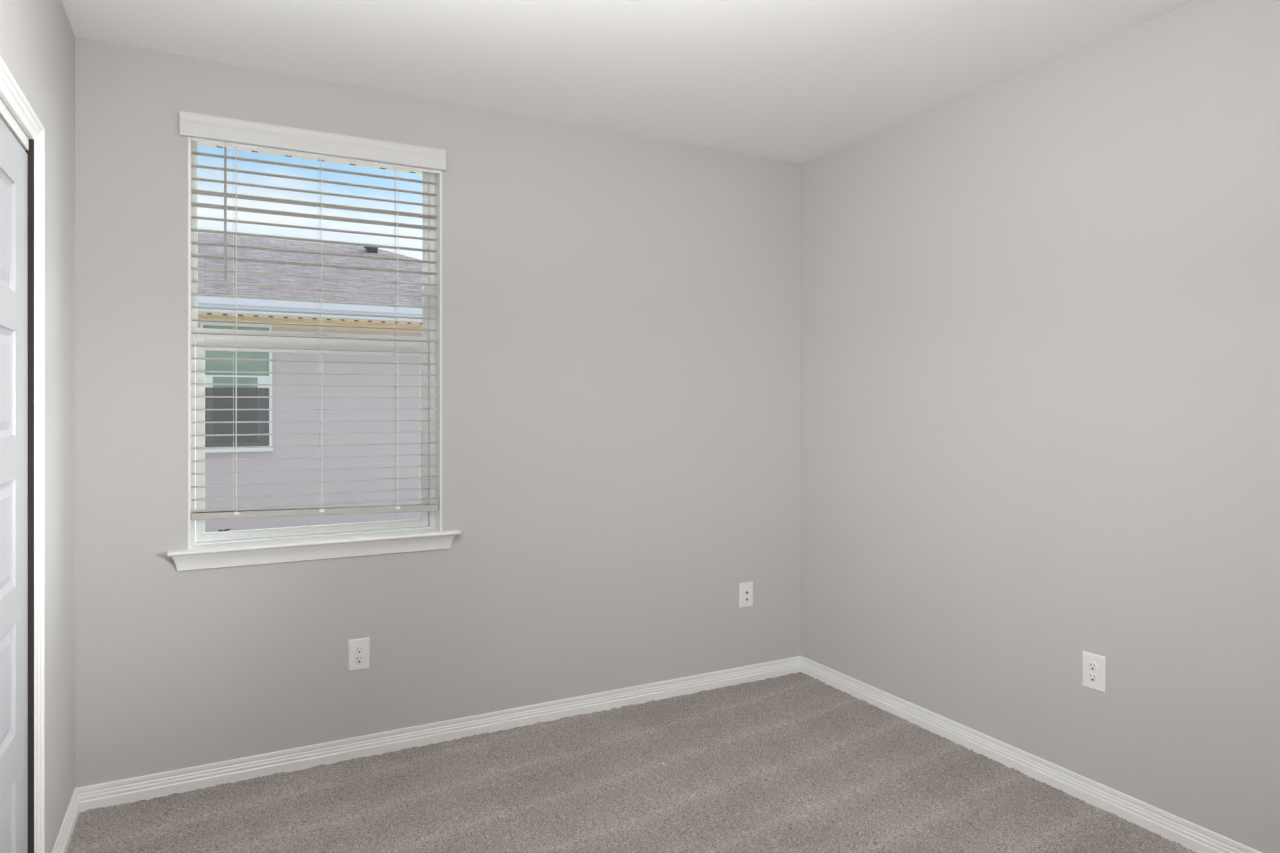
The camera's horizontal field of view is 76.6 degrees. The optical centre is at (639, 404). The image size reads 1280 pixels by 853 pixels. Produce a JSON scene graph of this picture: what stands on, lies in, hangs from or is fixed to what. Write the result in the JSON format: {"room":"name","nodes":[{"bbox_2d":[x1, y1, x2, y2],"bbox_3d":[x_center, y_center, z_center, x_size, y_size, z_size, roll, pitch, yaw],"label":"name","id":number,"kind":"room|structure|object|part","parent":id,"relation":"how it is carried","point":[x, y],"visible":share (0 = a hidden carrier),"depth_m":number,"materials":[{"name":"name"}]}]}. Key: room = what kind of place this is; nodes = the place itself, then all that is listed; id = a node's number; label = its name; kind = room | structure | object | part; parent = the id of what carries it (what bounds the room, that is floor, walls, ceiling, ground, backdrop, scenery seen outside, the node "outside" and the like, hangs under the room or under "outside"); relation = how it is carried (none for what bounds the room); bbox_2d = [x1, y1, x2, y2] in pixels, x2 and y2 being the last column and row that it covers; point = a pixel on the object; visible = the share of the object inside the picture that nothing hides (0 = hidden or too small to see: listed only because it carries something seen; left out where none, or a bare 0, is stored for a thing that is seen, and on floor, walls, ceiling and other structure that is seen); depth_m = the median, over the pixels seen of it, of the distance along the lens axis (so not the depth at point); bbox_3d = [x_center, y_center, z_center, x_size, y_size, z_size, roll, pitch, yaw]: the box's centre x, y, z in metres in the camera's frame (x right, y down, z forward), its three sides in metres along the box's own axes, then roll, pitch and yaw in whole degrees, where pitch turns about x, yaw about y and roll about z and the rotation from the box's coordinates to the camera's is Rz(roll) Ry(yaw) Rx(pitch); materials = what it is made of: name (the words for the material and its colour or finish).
{"room":"empty bedroom","nodes":[
{"label":"empty bedroom","id":0,"kind":"room"},
{"bbox_2d":[0,0,74,852],"bbox_3d":[-1.014,0.067,0.917,0.120,2.600,4.000,0,0,-28],"label":"wall","id":1,"kind":"structure","parent":0,"point":[37,37],"depth_m":2.41,"materials":[{"name":"paint"}]},
{"bbox_2d":[0,118,27,852],"bbox_3d":[-1.372,0.362,1.683,0.034,1.984,0.780,0,0,-28],"label":"door","id":2,"kind":"structure","parent":1,"relation":"in","point":[13,158],"depth_m":1.91,"materials":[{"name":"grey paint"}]},
{"bbox_2d":[0,99,28,150],"bbox_3d":[-1.190,-0.654,1.358,0.019,0.029,1.526,0,0,-28],"label":"trim","id":3,"kind":"structure","parent":1,"relation":"attached to","point":[7,118],"depth_m":1.89,"materials":[{"name":"white paint"}]},
{"bbox_2d":[0,56,44,852],"bbox_3d":[-1.173,0.321,1.369,0.020,2.092,1.690,0,0,-28],"label":"trim","id":4,"kind":"structure","parent":1,"relation":"attached to","point":[11,94],"depth_m":2.08,"materials":[{"name":"white paint"}]},
{"bbox_2d":[25,139,33,852],"bbox_3d":[-1.562,0.346,2.030,0.069,2.032,0.008,0,0,-28],"label":"trim","id":5,"kind":"structure","parent":1,"relation":"attached to","point":[30,152],"depth_m":2.04,"materials":[{"name":"grey"}]},
{"bbox_2d":[52,788,79,852],"bbox_3d":[-1.728,1.325,2.417,0.014,0.083,0.680,0,0,-28],"label":"baseboard","id":6,"kind":"structure","parent":1,"relation":"attached to","point":[62,842],"depth_m":2.53,"materials":[{"name":"white paint"}]},
{"bbox_2d":[75,37,800,787],"bbox_3d":[-0.581,0.067,3.518,3.471,2.600,0.200,0,0,-28],"label":"wall","id":7,"kind":"structure","parent":0,"point":[621,312],"depth_m":3.37,"materials":[{"name":"paint"}]},
{"bbox_2d":[198,142,421,173],"bbox_3d":[-0.722,-1.173,3.710,7.000,0.240,0.270,0,0,-28],"label":"roof eave","id":8,"kind":"object","parent":7,"relation":"attached to","point":[199,143],"visible":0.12,"depth_m":3.46,"materials":[{"name":"grey"}]},
{"bbox_2d":[168,137,460,570],"bbox_3d":[-1.242,-0.213,3.160,1.029,1.596,0.254,0,0,-28],"label":"window","id":9,"kind":"structure","parent":7,"relation":"in","point":[208,550],"depth_m":3.14,"materials":[{"name":"white paint"}]},
{"bbox_3d":[-1.271,-0.618,3.202,0.851,0.739,0.029,0,0,-28],"label":"sash","id":10,"kind":"part","parent":9,"relation":"part of","materials":[{"name":"clear glass"}]},
{"bbox_3d":[-1.256,0.119,3.174,0.846,0.769,0.036,0,0,-28],"label":"sash","id":11,"kind":"part","parent":9,"relation":"part of","materials":[{"name":"white plastic"}]},
{"bbox_2d":[180,111,446,519],"bbox_3d":[-1.215,-0.300,3.090,0.938,1.460,0.078,0,0,-28],"label":"window blind","id":12,"kind":"object","parent":9,"relation":"attached to","point":[225,131],"visible":1,"depth_m":3.06,"materials":[{"name":"white plastic"}]},
{"bbox_3d":[-1.482,-0.286,2.962,0.011,1.354,0.056,0,0,-28],"label":"ladder cord","id":13,"kind":"part","parent":12,"relation":"part of","materials":[{"name":"white fabric"}]},
{"bbox_3d":[-1.218,0.407,3.101,0.877,0.025,0.051,1,-1,-28],"label":"rail","id":14,"kind":"part","parent":12,"relation":"part of","materials":[{"name":"grey plastic"}]},
{"bbox_3d":[-1.224,-0.283,3.098,0.011,1.361,0.056,0,0,-28],"label":"ladder cord","id":15,"kind":"part","parent":12,"relation":"part of","materials":[{"name":"white fabric"}]},
{"bbox_3d":[-0.975,-0.280,3.229,0.011,1.367,0.056,0,0,-28],"label":"ladder cord","id":16,"kind":"part","parent":12,"relation":"part of","materials":[{"name":"white fabric"}]},
{"bbox_3d":[-1.213,0.520,3.106,1.029,0.016,0.132,0,0,-28],"label":"sill","id":17,"kind":"part","parent":9,"relation":"part of","materials":[{"name":"white paint"}]},
{"bbox_2d":[348,637,369,670],"bbox_3d":[-1.086,0.965,3.134,0.080,0.121,0.009,0,0,-28],"label":"wall outlet","id":18,"kind":"object","parent":7,"relation":"attached to","point":[358,649],"visible":1,"depth_m":3.13,"materials":[{"name":"white plastic"}]},
{"bbox_2d":[355,655,363,663],"bbox_3d":[-1.085,0.984,3.131,0.031,0.031,0.002,0,0,-28],"label":"receptacle","id":19,"kind":"object","parent":18,"relation":"attached to","point":[359,659],"depth_m":3.13,"materials":[{"name":"grey plastic"}]},
{"bbox_2d":[355,646,363,653],"bbox_3d":[-1.085,0.946,3.131,0.031,0.031,0.002,0,0,-28],"label":"receptacle","id":20,"kind":"object","parent":18,"relation":"attached to","point":[358,649],"depth_m":3.13,"materials":[{"name":"grey plastic"}]},
{"bbox_2d":[76,656,800,811],"bbox_3d":[-0.531,1.325,3.424,3.071,0.083,0.014,0,0,-28],"label":"baseboard","id":21,"kind":"structure","parent":7,"relation":"attached to","point":[146,787],"depth_m":3.20,"materials":[{"name":"white paint"}]},
{"bbox_2d":[739,582,752,607],"bbox_3d":[0.525,0.933,3.981,0.080,0.121,0.013,0,0,-28],"label":"jack plate","id":22,"kind":"object","parent":7,"relation":"attached to","point":[745,589],"visible":1,"depth_m":3.98,"materials":[{"name":"white plastic"}]},
{"bbox_2d":[61,0,1199,163],"bbox_3d":[0.398,-1.284,1.661,3.471,0.100,4.400,0,0,-28],"label":"ceiling","id":23,"kind":"structure","parent":0,"point":[794,81],"depth_m":2.80,"materials":[{"name":"white paint"}]},
{"bbox_2d":[67,672,1195,852],"bbox_3d":[0.397,1.357,1.662,3.079,0.025,4.004,0,0,-28],"label":"floor","id":24,"kind":"structure","parent":0,"point":[793,762],"depth_m":2.80,"materials":[{"name":"carpet"}]},
{"bbox_2d":[801,0,1279,852],"bbox_3d":[1.845,0.067,2.423,0.200,2.600,4.000,0,0,-28],"label":"wall","id":25,"kind":"structure","parent":0,"point":[1040,306],"depth_m":2.84,"materials":[{"name":"paint"}]},
{"bbox_2d":[801,656,1261,852],"bbox_3d":[1.750,1.325,2.373,0.014,0.083,4.000,0,0,-28],"label":"baseboard","id":26,"kind":"structure","parent":25,"relation":"attached to","point":[1190,835],"depth_m":2.92,"materials":[{"name":"white paint"}]},
{"bbox_2d":[1083,651,1104,692],"bbox_3d":[1.547,0.910,2.765,0.009,0.121,0.080,0,0,-28],"label":"wall outlet","id":27,"kind":"object","parent":25,"relation":"attached to","point":[1093,664],"visible":1,"depth_m":2.76,"materials":[{"name":"white plastic"}]},
{"bbox_2d":[1088,673,1096,681],"bbox_3d":[1.544,0.929,2.763,0.002,0.031,0.031,0,0,-28],"label":"receptacle","id":28,"kind":"object","parent":27,"relation":"attached to","point":[1092,677],"depth_m":2.76,"materials":[{"name":"grey plastic"}]},
{"bbox_2d":[1088,662,1096,670],"bbox_3d":[1.544,0.892,2.763,0.002,0.031,0.031,0,0,-28],"label":"receptacle","id":29,"kind":"object","parent":27,"relation":"attached to","point":[1092,666],"depth_m":2.76,"materials":[{"name":"grey plastic"}]},
{"label":"outside","id":30,"kind":"structure","parent":0,"visible":0},
{"bbox_3d":[-15.926,2.267,29.342,60.000,0.200,59.800,0,0,-28],"label":"ground","id":31,"kind":"structure","parent":30,"visible":0},
{"bbox_2d":[198,232,421,532],"bbox_3d":[-10.304,-0.553,14.276,19.900,5.440,8.900,0,0,-28],"label":"house","id":32,"kind":"structure","parent":31,"relation":"on","point":[215,525],"depth_m":12.73,"materials":[{"name":"paint"}]},
{"bbox_3d":[-6.059,0.074,12.132,0.600,0.985,0.004,0,0,-28],"label":"pane","id":33,"kind":"part","parent":32,"relation":"part of","materials":[{"name":"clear glass"}]},
{"bbox_3d":[-6.052,-0.806,12.151,0.887,0.745,0.005,0,0,-28],"label":"pane","id":34,"kind":"part","parent":32,"relation":"part of","materials":[{"name":"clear glass"}]},
{"bbox_3d":[-6.045,0.096,12.138,0.887,1.078,0.022,0,0,-28],"label":"sash","id":35,"kind":"part","parent":32,"relation":"part of","materials":[{"name":"white plastic"}]},
{"bbox_2d":[364,244,377,253],"bbox_3d":[-5.438,-3.139,16.422,0.270,0.195,0.280,0,0,-28],"label":"roof vent","id":36,"kind":"object","parent":32,"relation":"attached to","point":[369,250],"depth_m":16.33,"materials":[{"name":"grey metal"}]}
]}

